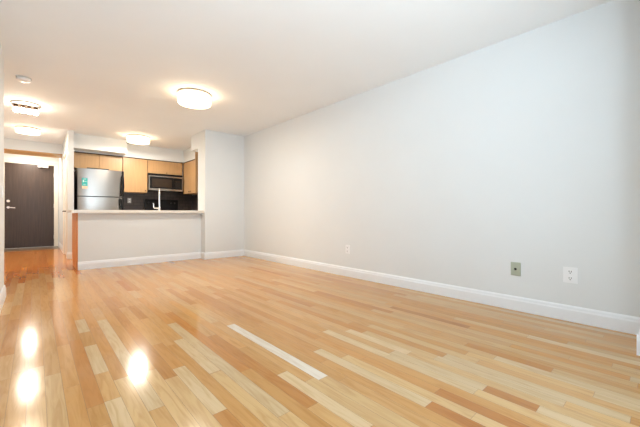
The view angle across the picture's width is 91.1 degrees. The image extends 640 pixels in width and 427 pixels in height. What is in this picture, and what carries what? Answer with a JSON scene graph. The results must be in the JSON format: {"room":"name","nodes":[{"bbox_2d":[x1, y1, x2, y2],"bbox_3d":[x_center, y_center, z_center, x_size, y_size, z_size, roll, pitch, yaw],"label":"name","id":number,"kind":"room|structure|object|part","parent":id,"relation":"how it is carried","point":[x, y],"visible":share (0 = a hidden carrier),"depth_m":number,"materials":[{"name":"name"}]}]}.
{"room":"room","nodes":[
{"label":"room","id":0,"kind":"room"},
{"bbox_2d":[0,44,3,292],"bbox_3d":[-1.640,-0.360,1.362,0.120,2.440,4.980,0,0,-42],"label":"wall","id":1,"kind":"structure","parent":0,"point":[1,54],"depth_m":3.01,"materials":[{"name":"white paint"}]},
{"bbox_2d":[0,285,5,311],"bbox_3d":[-1.616,0.798,1.437,0.016,0.124,4.900,0,0,-42],"label":"baseboard","id":2,"kind":"structure","parent":1,"relation":"attached to","point":[3,291],"depth_m":2.97,"materials":[{"name":"white wood"}]},
{"bbox_2d":[4,153,58,241],"bbox_3d":[-7.487,-0.360,7.885,1.620,2.440,0.140,0,0,-42],"label":"wall","id":3,"kind":"structure","parent":0,"point":[6,155],"depth_m":8.04,"materials":[{"name":"white paint"}]},
{"bbox_2d":[4,159,57,248],"bbox_3d":[-7.326,-0.233,7.942,1.075,2.185,0.272,0,0,-42],"label":"door","id":4,"kind":"structure","parent":3,"relation":"in","point":[30,187],"depth_m":7.95,"materials":[{"name":"brown paint"}]},
{"bbox_2d":[58,130,73,253],"bbox_3d":[-5.808,-0.360,7.153,0.116,2.440,3.200,0,0,-42],"label":"wall","id":5,"kind":"structure","parent":0,"point":[68,142],"depth_m":5.99,"materials":[{"name":"white paint"}]},
{"bbox_2d":[4,138,61,153],"bbox_3d":[-6.606,-1.468,6.928,1.400,0.225,0.580,0,0,-42],"label":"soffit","id":6,"kind":"structure","parent":5,"relation":"attached to","point":[16,144],"depth_m":6.84,"materials":[{"name":"white paint"}]},
{"bbox_2d":[4,149,61,157],"bbox_3d":[-6.606,-1.347,6.928,1.400,0.014,0.600,0,0,-42],"label":"trim","id":7,"kind":"structure","parent":5,"relation":"attached to","point":[9,151],"depth_m":7.01,"materials":[{"name":"brown wood"}]},
{"bbox_2d":[62,148,67,257],"bbox_3d":[-5.176,-0.195,6.376,0.110,2.110,0.940,0,0,-42],"label":"door","id":8,"kind":"structure","parent":5,"relation":"in","point":[66,150],"depth_m":6.07,"materials":[{"name":"beige paint"}]},
{"bbox_3d":[-5.163,-0.205,6.388,0.005,1.630,0.560,0,0,-42],"label":"panel","id":9,"kind":"part","parent":8,"relation":"part of","materials":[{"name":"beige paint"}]},
{"bbox_2d":[67,252,71,258],"bbox_3d":[-4.733,0.798,5.957,0.102,0.124,0.016,0,0,-42],"label":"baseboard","id":10,"kind":"structure","parent":5,"relation":"attached to","point":[69,254],"depth_m":5.94,"materials":[{"name":"white wood"}]},
{"bbox_2d":[74,134,126,154],"bbox_3d":[-4.628,-1.440,6.609,0.928,0.280,0.290,0,0,-42],"label":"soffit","id":11,"kind":"structure","parent":5,"relation":"attached to","point":[88,143],"depth_m":6.49,"materials":[{"name":"white paint"}]},
{"bbox_2d":[74,143,182,162],"bbox_3d":[-4.363,-1.429,7.282,2.196,0.303,0.350,0,0,-42],"label":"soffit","id":12,"kind":"structure","parent":5,"relation":"attached to","point":[133,150],"depth_m":7.40,"materials":[{"name":"white paint"}]},
{"bbox_2d":[78,213,200,261],"bbox_3d":[-3.012,0.426,5.436,1.880,0.868,0.100,0,0,-42],"label":"wall","id":13,"kind":"structure","parent":0,"point":[101,236],"depth_m":5.29,"materials":[{"name":"white paint"}]},
{"bbox_2d":[78,252,200,269],"bbox_3d":[-2.980,0.798,5.386,1.865,0.124,0.016,0,0,-42],"label":"baseboard","id":14,"kind":"structure","parent":13,"relation":"attached to","point":[96,264],"depth_m":5.27,"materials":[{"name":"white wood"}]},
{"bbox_2d":[191,129,243,252],"bbox_3d":[-2.048,-0.360,6.472,0.940,2.440,0.720,0,0,-42],"label":"wall","id":15,"kind":"structure","parent":0,"point":[220,154],"depth_m":6.11,"materials":[{"name":"white paint"}]},
{"bbox_2d":[204,250,243,258],"bbox_3d":[-1.861,0.798,6.144,0.809,0.124,0.016,0,0,-42],"label":"baseboard","id":16,"kind":"structure","parent":15,"relation":"attached to","point":[222,254],"depth_m":6.12,"materials":[{"name":"white wood"}]},
{"bbox_2d":[0,0,611,150],"bbox_3d":[-2.754,-1.640,4.705,4.360,0.120,11.430,0,0,-42],"label":"ceiling","id":17,"kind":"structure","parent":0,"point":[113,69],"depth_m":3.08,"materials":[{"name":"paint"}]},
{"bbox_2d":[15,75,31,82],"bbox_3d":[-3.446,-1.556,3.652,0.144,0.048,0.144,0,0,-42],"label":"smoke detector","id":18,"kind":"object","parent":17,"relation":"attached to","point":[21,78],"visible":1,"depth_m":3.62,"materials":[{"name":"white plastic"}]},
{"bbox_2d":[10,100,41,114],"bbox_3d":[-4.252,-1.512,4.541,0.340,0.136,0.340,0,0,-42],"label":"ceiling light","id":19,"kind":"object","parent":17,"relation":"attached to","point":[17,103],"visible":1,"depth_m":4.50,"materials":[{"name":"white glass"}]},
{"bbox_2d":[13,104,18,111],"bbox_3d":[-4.330,-1.500,4.470,0.062,0.112,0.062,0,0,-42],"label":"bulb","id":20,"kind":"object","parent":19,"relation":"attached to","point":[15,109],"depth_m":4.46,"materials":[{"name":"white glass"}]},
{"bbox_2d":[20,105,25,112],"bbox_3d":[-4.278,-1.500,4.517,0.062,0.112,0.062,0,0,-42],"label":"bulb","id":21,"kind":"object","parent":19,"relation":"attached to","point":[22,110],"depth_m":4.50,"materials":[{"name":"white glass"}]},
{"bbox_2d":[26,106,31,113],"bbox_3d":[-4.226,-1.500,4.564,0.062,0.112,0.062,0,0,-42],"label":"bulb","id":22,"kind":"object","parent":19,"relation":"attached to","point":[28,111],"depth_m":4.55,"materials":[{"name":"white glass"}]},
{"bbox_2d":[33,107,38,114],"bbox_3d":[-4.174,-1.500,4.611,0.062,0.112,0.062,0,0,-42],"label":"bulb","id":23,"kind":"object","parent":19,"relation":"attached to","point":[35,112],"depth_m":4.60,"materials":[{"name":"white glass"}]},
{"bbox_2d":[15,126,40,134],"bbox_3d":[-5.414,-1.533,5.822,0.347,0.094,0.347,0,0,-42],"label":"ceiling light","id":24,"kind":"object","parent":17,"relation":"attached to","point":[19,129],"visible":1,"depth_m":5.73,"materials":[{"name":"white glass"}]},
{"bbox_2d":[127,134,149,144],"bbox_3d":[-3.727,-1.515,6.448,0.408,0.128,0.408,0,0,-42],"label":"ceiling light","id":25,"kind":"object","parent":17,"relation":"attached to","point":[131,138],"visible":1,"depth_m":6.32,"materials":[{"name":"white glass"}]},
{"bbox_2d":[177,88,210,108],"bbox_3d":[-1.659,-1.510,4.152,0.418,0.138,0.418,0,0,-42],"label":"ceiling light","id":26,"kind":"object","parent":17,"relation":"attached to","point":[193,98],"visible":1,"depth_m":4.02,"materials":[{"name":"white glass"}]},
{"bbox_2d":[0,246,639,426],"bbox_3d":[-2.760,0.900,4.699,4.377,0.080,11.430,0,0,-42],"label":"floor","id":27,"kind":"structure","parent":0,"point":[237,341],"depth_m":1.92,"materials":[{"name":"brown wood"}]},
{"bbox_2d":[72,213,77,269],"bbox_3d":[-3.245,0.427,5.675,1.893,0.866,0.762,0,0,-42],"label":"base cabinet","id":28,"kind":"object","parent":27,"relation":"on","point":[74,215],"visible":0.09,"depth_m":4.87,"materials":[{"name":"brown wood"}]},
{"bbox_2d":[67,210,203,212],"bbox_3d":[-3.225,-0.033,5.607,1.964,0.045,0.910,0,0,-42],"label":"countertop","id":29,"kind":"structure","parent":28,"relation":"on","point":[68,211],"depth_m":5.16,"materials":[{"name":"stone"}]},
{"bbox_2d":[153,188,160,209],"bbox_3d":[-2.971,-0.262,5.797,0.114,0.413,0.241,0,0,-3],"label":"kitchen faucet","id":30,"kind":"object","parent":29,"relation":"on","point":[159,207],"visible":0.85,"depth_m":5.74,"materials":[{"name":"silver metal"}]},
{"bbox_3d":[-2.979,-0.291,5.826,0.033,0.353,0.200,0,0,-26],"label":"spout","id":31,"kind":"part","parent":30,"relation":"part of","materials":[{"name":"silver metal"}]},
{"bbox_2d":[74,167,123,209],"bbox_3d":[-4.633,-0.021,6.580,0.767,1.762,0.907,0,0,-42],"label":"refrigerator","id":32,"kind":"object","parent":27,"relation":"on","point":[105,187],"visible":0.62,"depth_m":6.28,"materials":[{"name":"silver metal"}]},
{"bbox_2d":[82,178,86,188],"bbox_3d":[-4.572,-0.588,6.101,0.087,0.205,0.002,0,0,-42],"label":"sticker","id":33,"kind":"object","parent":32,"relation":"attached to","point":[84,180],"visible":1,"depth_m":6.10,"materials":[{"name":"teal paper"}]},
{"bbox_3d":[-4.404,-0.613,6.306,0.737,0.535,0.076,0,0,-42],"label":"freezer door","id":34,"kind":"part","parent":32,"relation":"part of","materials":[{"name":"metal"}]},
{"bbox_3d":[-4.116,-0.612,6.528,0.073,0.533,0.131,0,0,-42],"label":"handle","id":35,"kind":"part","parent":32,"relation":"part of","materials":[{"name":"black plastic"}]},
{"bbox_2d":[144,199,177,209],"bbox_3d":[-3.735,0.242,7.588,0.760,1.175,0.680,0,0,-42],"label":"range","id":36,"kind":"object","parent":27,"relation":"on","point":[148,203],"visible":0.04,"depth_m":7.78,"materials":[{"name":"black metal"}]},
{"bbox_2d":[244,0,639,316],"bbox_3d":[0.573,-0.360,4.184,0.130,2.440,6.190,0,0,-42],"label":"wall","id":37,"kind":"structure","parent":0,"point":[524,148],"depth_m":2.96,"materials":[{"name":"white paint"}]},
{"bbox_2d":[346,245,349,253],"bbox_3d":[0.377,0.490,4.297,0.009,0.116,0.075,0,0,-42],"label":"wall outlet","id":38,"kind":"object","parent":37,"relation":"attached to","point":[347,246],"visible":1,"depth_m":4.28,"materials":[{"name":"white plastic"}]},
{"bbox_2d":[244,249,639,334],"bbox_3d":[0.355,0.798,4.316,0.016,0.124,5.703,0,0,-42],"label":"baseboard","id":39,"kind":"structure","parent":37,"relation":"attached to","point":[602,319],"depth_m":2.96,"materials":[{"name":"white wood"}]},
{"bbox_2d":[511,262,520,275],"bbox_3d":[1.739,0.493,2.792,0.012,0.118,0.078,0,0,-42],"label":"jack plate","id":40,"kind":"object","parent":37,"relation":"attached to","point":[515,266],"visible":1,"depth_m":2.79,"materials":[{"name":"beige plastic"}]},
{"bbox_2d":[563,267,577,283],"bbox_3d":[1.999,0.493,2.508,0.009,0.125,0.092,0,0,-42],"label":"wall outlet","id":41,"kind":"object","parent":37,"relation":"attached to","point":[570,275],"visible":1,"depth_m":2.50,"materials":[{"name":"white plastic"}]},
{"bbox_3d":[-4.394,-0.360,7.571,2.540,2.440,0.120,0,0,-42],"label":"wall","id":42,"kind":"structure","parent":0,"visible":0},
{"bbox_2d":[74,151,122,170],"bbox_3d":[-4.841,-1.107,6.847,0.863,0.335,0.348,0,0,-42],"label":"upper cabinet","id":43,"kind":"object","parent":42,"relation":"attached to","point":[81,159],"visible":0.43,"depth_m":6.70,"materials":[{"name":"brown wood"}]},
{"bbox_3d":[-4.891,-1.099,6.580,0.424,0.313,0.019,0,0,-42],"label":"door","id":44,"kind":"part","parent":43,"relation":"part of","materials":[{"name":"brown wood"}]},
{"bbox_3d":[-4.571,-1.099,6.870,0.424,0.313,0.019,0,0,-42],"label":"door","id":45,"kind":"part","parent":43,"relation":"part of","materials":[{"name":"brown wood"}]},
{"bbox_2d":[122,157,146,192],"bbox_3d":[-4.325,-0.880,7.298,0.491,0.790,0.372,0,0,-42],"label":"upper cabinet","id":46,"kind":"object","parent":42,"relation":"attached to","point":[135,169],"visible":0.88,"depth_m":7.18,"materials":[{"name":"brown wood"}]},
{"bbox_2d":[123,178,191,210],"bbox_3d":[-4.064,-0.487,7.782,1.744,0.895,0.010,0,0,-42],"label":"backsplash","id":47,"kind":"structure","parent":42,"relation":"attached to","point":[137,199],"depth_m":7.77,"materials":[{"name":"tile"}]},
{"bbox_2d":[147,159,181,175],"bbox_3d":[-3.848,-1.113,7.731,0.783,0.325,0.372,0,0,-42],"label":"upper cabinet","id":48,"kind":"object","parent":42,"relation":"attached to","point":[153,166],"visible":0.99,"depth_m":7.59,"materials":[{"name":"brown wood"}]},
{"bbox_2d":[147,173,182,191],"bbox_3d":[-3.822,-0.745,7.703,0.771,0.400,0.428,0,0,-42],"label":"microwave","id":49,"kind":"object","parent":42,"relation":"attached to","point":[165,182],"visible":0.99,"depth_m":7.56,"materials":[{"name":"silver metal"}]},
{"bbox_3d":[-3.795,-0.722,7.513,0.556,0.353,0.030,0,0,-42],"label":"door","id":50,"kind":"part","parent":49,"relation":"part of","materials":[{"name":"glass"}]},
{"bbox_3d":[-3.518,-0.726,7.766,0.194,0.278,0.028,0,0,-42],"label":"control panel","id":51,"kind":"part","parent":49,"relation":"part of","materials":[{"name":"black plastic"}]},
{"bbox_3d":[-3.509,-0.722,7.772,0.214,0.353,0.030,0,0,-42],"label":"panel trim","id":52,"kind":"part","parent":49,"relation":"part of","materials":[{"name":"metal"}]},
{"bbox_3d":[-2.593,-0.360,7.624,0.200,2.440,2.460,0,0,-42],"label":"wall","id":53,"kind":"structure","parent":0,"visible":0},
{"bbox_2d":[182,148,194,164],"bbox_3d":[-3.111,-1.429,7.791,0.342,0.303,1.278,0,0,-42],"label":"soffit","id":54,"kind":"structure","parent":53,"relation":"attached to","point":[188,155],"depth_m":7.63,"materials":[{"name":"white paint"}]},
{"bbox_2d":[184,152,197,194],"bbox_3d":[-3.007,-1.032,7.632,0.398,1.093,0.948,0,0,-42],"label":"upper cabinet","id":55,"kind":"object","parent":53,"relation":"attached to","point":[190,167],"visible":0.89,"depth_m":7.48,"materials":[{"name":"brown wood"}]},
{"bbox_3d":[-3.267,-0.871,7.722,0.019,0.768,0.458,0,0,-42],"label":"door","id":56,"kind":"part","parent":55,"relation":"part of","materials":[{"name":"brown wood"}]},
{"bbox_3d":[-2.957,-0.871,7.380,0.019,0.768,0.458,0,0,-42],"label":"door","id":57,"kind":"part","parent":55,"relation":"part of","materials":[{"name":"brown wood"}]},
{"bbox_3d":[-2.696,-1.032,7.289,0.398,1.093,0.020,0,0,-42],"label":"panel","id":58,"kind":"part","parent":55,"relation":"part of","materials":[{"name":"brown wood"}]},
{"bbox_2d":[192,195,197,210],"bbox_3d":[-2.641,-0.263,7.520,0.010,0.445,2.290,0,0,-42],"label":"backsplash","id":59,"kind":"structure","parent":53,"relation":"attached to","point":[194,197],"depth_m":8.20,"materials":[{"name":"tile"}]},
{"bbox_3d":[1.133,-0.360,0.842,3.530,2.440,0.485,0,0,-42],"label":"wall window","id":60,"kind":"structure","parent":0,"visible":0},
{"bbox_2d":[637,334,639,355],"bbox_3d":[2.026,0.798,1.802,0.016,0.124,0.294,0,0,-42],"label":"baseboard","id":61,"kind":"structure","parent":60,"relation":"attached to","point":[638,335],"depth_m":1.90,"materials":[{"name":"white wood"}]}
]}

